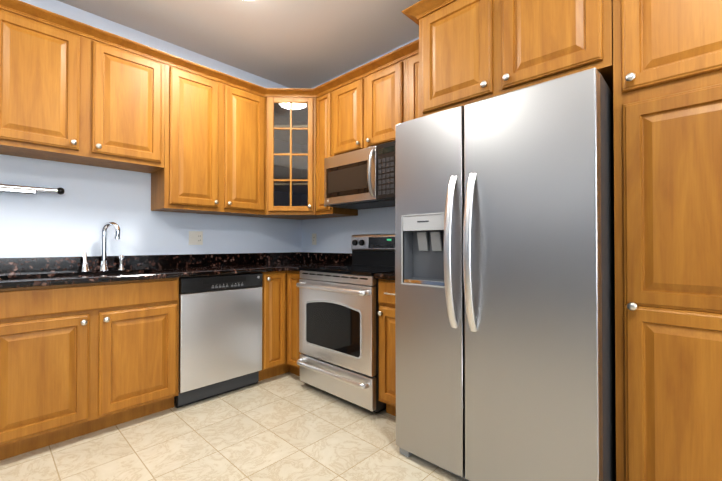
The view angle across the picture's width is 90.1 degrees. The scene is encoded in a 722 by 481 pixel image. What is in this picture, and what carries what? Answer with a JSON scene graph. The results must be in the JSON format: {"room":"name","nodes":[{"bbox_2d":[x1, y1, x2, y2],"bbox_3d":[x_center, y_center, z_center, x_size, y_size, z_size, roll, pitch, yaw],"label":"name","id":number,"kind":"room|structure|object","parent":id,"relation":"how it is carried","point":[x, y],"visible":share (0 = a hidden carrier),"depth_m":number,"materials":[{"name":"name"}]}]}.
{"room":"kitchen","nodes":[
{"label":"kitchen","id":0,"kind":"room"},
{"bbox_2d":[0,0,301,257],"bbox_3d":[-1.843,-0.238,2.652,0.100,2.720,3.400,-1,-1,44],"label":"wall","id":1,"kind":"structure","parent":0,"point":[81,211],"depth_m":2.61,"materials":[{"name":"blue paint"}]},
{"bbox_2d":[0,184,63,194],"bbox_3d":[-2.093,-0.324,2.269,0.068,0.054,0.350,-1,-1,44],"label":"towel rail","id":2,"kind":"object","parent":1,"relation":"attached to","point":[18,188],"visible":0.96,"depth_m":2.25,"materials":[{"name":"silver metal"}]},
{"bbox_2d":[0,9,164,172],"bbox_3d":[-1.821,-0.911,2.352,0.352,0.770,0.914,-1,-1,44],"label":"upper cabinet","id":3,"kind":"object","parent":1,"relation":"attached to","point":[68,97],"visible":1,"depth_m":2.23,"materials":[{"name":"brown wood"}]},
{"bbox_2d":[189,231,202,244],"bbox_3d":[-1.392,-0.021,3.041,0.011,0.116,0.116,-1,-1,44],"label":"electrical outlet","id":4,"kind":"object","parent":1,"relation":"attached to","point":[195,237],"visible":1,"depth_m":3.04,"materials":[{"name":"white plastic"}]},
{"bbox_2d":[151,64,266,216],"bbox_3d":[-1.216,-0.759,2.985,0.352,1.060,0.836,-1,-1,44],"label":"upper cabinet","id":5,"kind":"object","parent":1,"relation":"attached to","point":[215,147],"visible":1,"depth_m":2.83,"materials":[{"name":"brown wood"}]},
{"bbox_2d":[251,97,335,219],"bbox_3d":[-0.620,-0.755,3.408,0.629,1.060,0.621,-1,-1,44],"label":"cabinet","id":6,"kind":"object","parent":1,"relation":"attached to","point":[291,163],"visible":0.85,"depth_m":3.18,"materials":[{"name":"brown wood"}]},
{"bbox_2d":[0,372,466,480],"bbox_3d":[-0.179,1.140,-0.471,6.800,0.100,5.800,-1,-1,44],"label":"floor","id":7,"kind":"structure","parent":0,"point":[288,426],"depth_m":1.94,"materials":[{"name":"tile"}]},
{"bbox_2d":[0,278,178,460],"bbox_3d":[-1.714,0.680,2.235,0.647,0.876,0.912,-1,-1,44],"label":"base cabinet","id":8,"kind":"object","parent":7,"relation":"on","point":[77,360],"visible":0.96,"depth_m":2.00,"materials":[{"name":"brown wood"}]},
{"bbox_2d":[174,273,262,407],"bbox_3d":[-1.188,0.687,2.786,0.610,0.872,0.604,-1,-1,44],"label":"dishwasher","id":9,"kind":"object","parent":7,"relation":"on","point":[220,334],"visible":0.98,"depth_m":2.55,"materials":[{"name":"grey metal"}]},
{"bbox_2d":[259,271,301,380],"bbox_3d":[-0.620,0.690,3.244,0.836,0.876,0.836,-1,-1,44],"label":"base cabinet","id":10,"kind":"object","parent":7,"relation":"on","point":[281,353],"visible":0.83,"depth_m":2.90,"materials":[{"name":"brown wood"}]},
{"bbox_2d":[0,252,351,288],"bbox_3d":[-1.383,0.176,2.450,0.836,0.132,3.048,-1,-1,44],"label":"countertop","id":11,"kind":"structure","parent":10,"relation":"on","point":[31,272],"depth_m":2.59,"materials":[{"name":"black stone"}]},
{"bbox_2d":[80,221,124,271],"bbox_3d":[-1.775,0.038,2.494,0.141,0.343,0.257,-1,-1,44],"label":"faucet","id":12,"kind":"object","parent":11,"relation":"on","point":[103,262],"visible":1,"depth_m":2.50,"materials":[{"name":"silver metal"}]},
{"bbox_2d":[296,234,394,412],"bbox_3d":[-0.003,0.534,2.732,0.754,1.178,0.707,-1,-1,44],"label":"range","id":13,"kind":"object","parent":7,"relation":"on","point":[339,330],"visible":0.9,"depth_m":2.49,"materials":[{"name":"grey metal"}]},
{"bbox_2d":[378,279,395,415],"bbox_3d":[0.408,0.681,2.389,0.302,0.876,0.654,-1,-1,44],"label":"base cabinet","id":14,"kind":"object","parent":7,"relation":"on","point":[387,352],"visible":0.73,"depth_m":2.23,"materials":[{"name":"brown wood"}]},
{"bbox_2d":[373,272,394,279],"bbox_3d":[0.411,0.175,2.397,0.302,0.132,0.646,-1,-1,44],"label":"countertop","id":15,"kind":"structure","parent":14,"relation":"on","point":[388,275],"depth_m":2.22,"materials":[{"name":"black stone"}]},
{"bbox_2d":[395,68,615,480],"bbox_3d":[0.765,0.246,1.852,0.903,1.734,0.889,-1,-1,44],"label":"fridge","id":16,"kind":"object","parent":7,"relation":"on","point":[504,291],"visible":1,"depth_m":1.49,"materials":[{"name":"grey metal"}]},
{"bbox_2d":[613,0,721,480],"bbox_3d":[1.421,-0.098,1.428,0.608,2.415,0.657,-1,-1,44],"label":"pantry cabinet","id":17,"kind":"object","parent":7,"relation":"on","point":[667,82],"visible":1,"depth_m":1.31,"materials":[{"name":"brown wood"}]},
{"bbox_2d":[57,0,420,88],"bbox_3d":[-0.179,-1.680,-0.441,6.800,0.100,5.800,-1,-1,44],"label":"ceiling","id":18,"kind":"structure","parent":0,"point":[306,44],"depth_m":2.73,"materials":[{"name":"white paint"}]},
{"bbox_2d":[302,37,418,252],"bbox_3d":[1.752,-0.248,1.640,6.700,2.720,0.100,-1,-1,44],"label":"wall","id":19,"kind":"structure","parent":0,"point":[334,234],"depth_m":3.39,"materials":[{"name":"blue paint"}]},
{"bbox_2d":[312,234,315,244],"bbox_3d":[-0.480,-0.013,3.693,0.070,0.116,0.008,-1,-1,44],"label":"electrical outlet","id":20,"kind":"object","parent":19,"relation":"attached to","point":[313,239],"visible":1,"depth_m":3.69,"materials":[{"name":"white plastic"}]},
{"bbox_2d":[316,91,357,216],"bbox_3d":[-0.232,-0.757,3.224,0.226,1.060,0.352,-1,-1,44],"label":"upper cabinet","id":21,"kind":"object","parent":19,"relation":"attached to","point":[324,126],"visible":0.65,"depth_m":3.12,"materials":[{"name":"brown wood"}]},
{"bbox_2d":[333,59,405,155],"bbox_3d":[0.126,-0.989,2.885,0.760,0.603,0.352,-1,-1,44],"label":"upper cabinet","id":22,"kind":"object","parent":19,"relation":"attached to","point":[369,110],"visible":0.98,"depth_m":2.73,"materials":[{"name":"brown wood"}]},
{"bbox_2d":[324,141,395,209],"bbox_3d":[0.091,-0.481,2.841,0.752,0.402,0.457,-1,-1,44],"label":"over-the-range microwave","id":23,"kind":"object","parent":22,"relation":"attached to","point":[364,178],"visible":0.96,"depth_m":2.70,"materials":[{"name":"grey metal"}]},
{"bbox_2d":[406,53,418,120],"bbox_3d":[0.518,-0.764,2.509,0.318,1.060,0.352,-1,-1,44],"label":"upper cabinet","id":24,"kind":"object","parent":19,"relation":"attached to","point":[412,87],"visible":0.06,"depth_m":2.46,"materials":[{"name":"brown wood"}]},
{"bbox_2d":[419,0,612,117],"bbox_3d":[0.864,-0.999,1.970,0.926,0.603,0.657,-1,-1,44],"label":"upper cabinet","id":25,"kind":"object","parent":19,"relation":"attached to","point":[471,51],"visible":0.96,"depth_m":1.72,"materials":[{"name":"brown wood"}]},
{"bbox_2d":[0,0,455,96],"bbox_3d":[-0.430,-1.312,1.345,3.154,0.047,2.744,-1,-1,44],"label":"crown molding","id":26,"kind":"structure","parent":25,"relation":"attached to","point":[416,12],"depth_m":2.50,"materials":[{"name":"brown wood"}]}
]}

